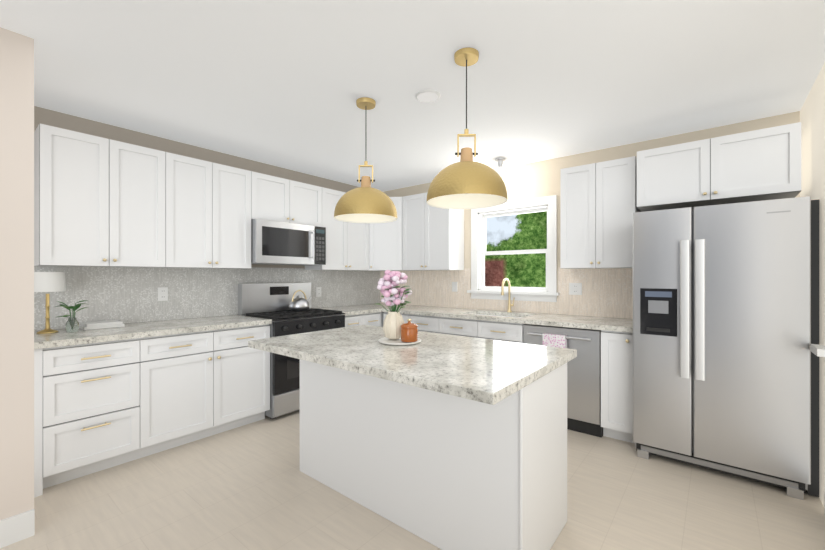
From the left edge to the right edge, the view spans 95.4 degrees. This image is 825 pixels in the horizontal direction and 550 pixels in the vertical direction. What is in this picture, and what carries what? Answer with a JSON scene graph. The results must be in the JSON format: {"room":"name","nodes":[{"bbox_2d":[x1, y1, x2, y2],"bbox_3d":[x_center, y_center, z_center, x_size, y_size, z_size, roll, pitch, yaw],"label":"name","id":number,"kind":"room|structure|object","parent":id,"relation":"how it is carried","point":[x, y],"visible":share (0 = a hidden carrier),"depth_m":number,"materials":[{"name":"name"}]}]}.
{"room":"kitchen","nodes":[
{"label":"kitchen","id":0,"kind":"room"},
{"bbox_2d":[0,27,33,519],"bbox_3d":[-2.696,0.054,1.843,1.070,2.540,1.078,0,0,39],"label":"wall","id":1,"kind":"structure","parent":0,"point":[16,49],"depth_m":1.88,"materials":[{"name":"beige paint"}]},
{"bbox_2d":[0,509,34,547],"bbox_3d":[-2.274,1.259,1.502,0.014,0.130,1.078,0,0,39],"label":"baseboard","id":2,"kind":"structure","parent":1,"relation":"attached to","point":[21,526],"depth_m":1.87,"materials":[{"name":"white wood"}]},
{"bbox_2d":[34,106,363,329],"bbox_3d":[-1.970,0.054,3.711,0.150,2.540,4.895,0,0,39],"label":"wall","id":3,"kind":"structure","parent":0,"point":[41,115],"depth_m":3.37,"materials":[{"name":"beige paint"}]},
{"bbox_2d":[34,266,379,330],"bbox_3d":[-1.619,0.151,4.019,0.008,0.484,3.656,0,0,39],"label":"backsplash","id":4,"kind":"structure","parent":3,"relation":"attached to","point":[127,295],"depth_m":3.36,"materials":[{"name":"grey tile"}]},
{"bbox_2d":[158,287,167,300],"label":"outlet plates","id":5,"kind":"object","parent":4,"relation":"attached to","point":[162,291],"depth_m":3.30,"materials":[{"name":"white plastic"}]},
{"bbox_2d":[316,287,320,296],"label":"outlet plates","id":6,"kind":"object","parent":4,"relation":"attached to","point":[318,289],"depth_m":4.59,"materials":[{"name":"white plastic"}]},
{"bbox_2d":[0,0,824,191],"bbox_3d":[-0.251,-1.266,2.322,4.570,0.100,4.895,0,0,39],"label":"ceiling","id":7,"kind":"structure","parent":0,"point":[279,83],"depth_m":2.24,"materials":[{"name":"white paint"}]},
{"bbox_2d":[334,97,396,222],"bbox_3d":[-0.325,-0.808,2.621,0.438,0.816,0.438,0,0,39],"label":"pendant light","id":8,"kind":"object","parent":7,"relation":"hanging from","point":[363,204],"visible":1,"depth_m":2.50,"materials":[{"name":"gold metal"}]},
{"bbox_2d":[415,89,439,102],"bbox_3d":[0.104,-1.209,2.532,0.170,0.014,0.170,0,0,39],"label":"disc","id":9,"kind":"object","parent":7,"relation":"attached to","point":[427,96],"depth_m":2.52,"materials":[{"name":"white plastic"}]},
{"bbox_2d":[427,47,507,208],"bbox_3d":[0.297,-0.811,2.064,0.438,0.810,0.438,0,0,39],"label":"pendant light","id":10,"kind":"object","parent":7,"relation":"hanging from","point":[467,183],"visible":1,"depth_m":1.97,"materials":[{"name":"gold metal"}]},
{"bbox_2d":[494,157,506,176],"bbox_3d":[0.910,-1.120,3.894,0.136,0.190,0.136,0,0,39],"label":"ceiling light","id":11,"kind":"object","parent":7,"relation":"attached to","point":[501,170],"depth_m":3.85,"materials":[{"name":"white glass"}]},
{"bbox_2d":[0,410,824,549],"bbox_3d":[-0.251,1.374,2.322,4.570,0.100,4.895,0,0,39],"label":"floor","id":12,"kind":"structure","parent":0,"point":[244,487],"depth_m":2.16,"materials":[{"name":"tile"}]},
{"bbox_2d":[238,283,344,418],"bbox_3d":[-1.231,0.701,3.907,0.729,1.244,0.826,0,0,39],"label":"range","id":13,"kind":"object","parent":12,"relation":"on","point":[272,301],"visible":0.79,"depth_m":3.70,"materials":[{"name":"silver metal"}]},
{"bbox_2d":[289,290,311,310],"bbox_3d":[-1.219,0.262,4.081,0.235,0.223,0.215,0,0,-12],"label":"kettle","id":14,"kind":"object","parent":13,"relation":"on","point":[299,303],"visible":1,"depth_m":4.01,"materials":[{"name":"silver metal"}]},
{"bbox_2d":[34,278,634,497],"bbox_3d":[-0.337,0.673,2.988,3.293,1.302,3.661,0,0,39],"label":"base cabinet","id":15,"kind":"object","parent":12,"relation":"on","point":[105,398],"visible":0.69,"depth_m":2.91,"materials":[{"name":"white wood"}]},
{"bbox_2d":[34,278,632,348],"bbox_3d":[-0.336,0.330,2.983,3.286,0.616,3.653,0,0,39],"label":"countertop","id":16,"kind":"structure","parent":15,"relation":"on","point":[60,338],"depth_m":3.22,"materials":[{"name":"stone"}]},
{"bbox_2d":[34,272,65,333],"bbox_3d":[-2.534,0.183,2.608,0.190,0.420,0.190,0,0,39],"label":"table lamp","id":17,"kind":"object","parent":16,"relation":"on","point":[43,281],"visible":0.93,"depth_m":2.57,"materials":[{"name":"white fabric"}]},
{"bbox_2d":[55,300,88,332],"bbox_3d":[-2.390,0.283,2.642,0.162,0.219,0.189,0,0,39],"label":"potted plant","id":18,"kind":"object","parent":16,"relation":"on","point":[72,325],"visible":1,"depth_m":2.62,"materials":[{"name":"green plant"}]},
{"bbox_2d":[79,320,124,329],"bbox_3d":[-2.377,0.372,2.873,0.190,0.042,0.240,0,0,39],"label":"books","id":19,"kind":"object","parent":16,"relation":"on","point":[109,323],"visible":0.9,"depth_m":2.82,"materials":[{"name":"white paper"}]},
{"bbox_2d":[378,337,420,344],"bbox_3d":[-0.075,0.386,2.238,0.260,0.014,0.260,0,0,39],"label":"tray","id":20,"kind":"object","parent":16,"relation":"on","point":[384,340],"visible":0.73,"depth_m":2.17,"materials":[{"name":"white ceramic"}]},
{"bbox_2d":[376,270,411,338],"bbox_3d":[-0.115,0.171,2.275,0.226,0.416,0.217,0,0,1],"label":"flower vase","id":21,"kind":"object","parent":20,"relation":"on","point":[392,323],"visible":0.99,"depth_m":2.23,"materials":[{"name":"beige"}]},
{"bbox_2d":[401,319,417,341],"bbox_3d":[-0.019,0.314,2.189,0.102,0.130,0.102,0,0,39],"label":"jar","id":22,"kind":"object","parent":20,"relation":"on","point":[409,331],"visible":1,"depth_m":2.15,"materials":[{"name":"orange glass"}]},
{"bbox_2d":[248,325,576,549],"bbox_3d":[-0.061,0.859,2.152,1.640,0.930,0.970,0,0,39],"label":"kitchen island","id":23,"kind":"object","parent":12,"relation":"on","point":[457,442],"visible":0.99,"depth_m":1.85,"materials":[{"name":"white paint"}]},
{"bbox_2d":[633,196,818,499],"bbox_3d":[2.206,0.429,2.730,0.955,1.790,0.810,0,0,39],"label":"refrigerator","id":24,"kind":"object","parent":12,"relation":"on","point":[726,296],"visible":1,"depth_m":2.42,"materials":[{"name":"silver metal"}]},
{"bbox_2d":[384,111,799,318],"bbox_3d":[1.240,0.054,4.167,4.270,2.540,0.150,0,0,39],"label":"wall","id":25,"kind":"structure","parent":0,"point":[541,178],"depth_m":3.86,"materials":[{"name":"beige paint"}]},
{"bbox_2d":[34,122,801,270],"bbox_3d":[0.055,-0.538,2.734,4.222,0.935,3.563,0,0,39],"label":"upper cabinet","id":26,"kind":"object","parent":25,"relation":"attached to","point":[99,201],"visible":0.99,"depth_m":3.06,"materials":[{"name":"white wood"}]},
{"bbox_2d":[251,219,325,265],"bbox_3d":[-1.362,-0.334,3.983,0.446,0.421,0.819,0,0,39],"label":"microwave","id":27,"kind":"object","parent":26,"relation":"attached to","point":[272,242],"visible":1,"depth_m":3.81,"materials":[{"name":"silver metal"}]},
{"bbox_2d":[380,267,632,318],"bbox_3d":[0.813,0.151,4.410,3.281,0.484,0.008,0,0,39],"label":"backsplash","id":28,"kind":"structure","parent":25,"relation":"attached to","point":[605,292],"depth_m":3.84,"materials":[{"name":"beige tile"}]},
{"bbox_2d":[452,282,456,291],"label":"outlet plates","id":29,"kind":"object","parent":28,"relation":"attached to","point":[454,284],"depth_m":4.64,"materials":[{"name":"white plastic"}]},
{"bbox_2d":[569,283,581,294],"label":"outlet plates","id":30,"kind":"object","parent":28,"relation":"attached to","point":[575,288],"depth_m":3.74,"materials":[{"name":"white plastic"}]},
{"bbox_2d":[467,195,559,301],"bbox_3d":[1.120,-0.281,4.210,1.060,1.100,0.190,0,0,39],"label":"window","id":31,"kind":"structure","parent":25,"relation":"in","point":[549,293],"depth_m":4.17,"materials":[{"name":"white"}]},
{"bbox_2d":[800,62,824,506],"bbox_3d":[1.467,0.054,0.932,0.150,2.540,4.895,0,0,39],"label":"wall","id":32,"kind":"structure","parent":0,"point":[812,112],"depth_m":2.22,"materials":[{"name":"beige paint"}]},
{"bbox_2d":[810,344,824,356],"bbox_3d":[2.269,0.414,2.088,0.054,0.040,0.200,0,0,39],"label":"shelf ledge","id":33,"kind":"object","parent":32,"relation":"attached to","point":[818,350],"visible":1,"depth_m":2.06,"materials":[{"name":"white"}]},
{"label":"outside","id":34,"kind":"structure","parent":0,"visible":0},
{"bbox_2d":[485,211,546,286],"bbox_3d":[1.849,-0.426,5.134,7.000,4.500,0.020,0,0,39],"label":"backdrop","id":35,"kind":"structure","parent":34,"point":[527,231],"depth_m":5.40,"materials":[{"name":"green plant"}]}
]}

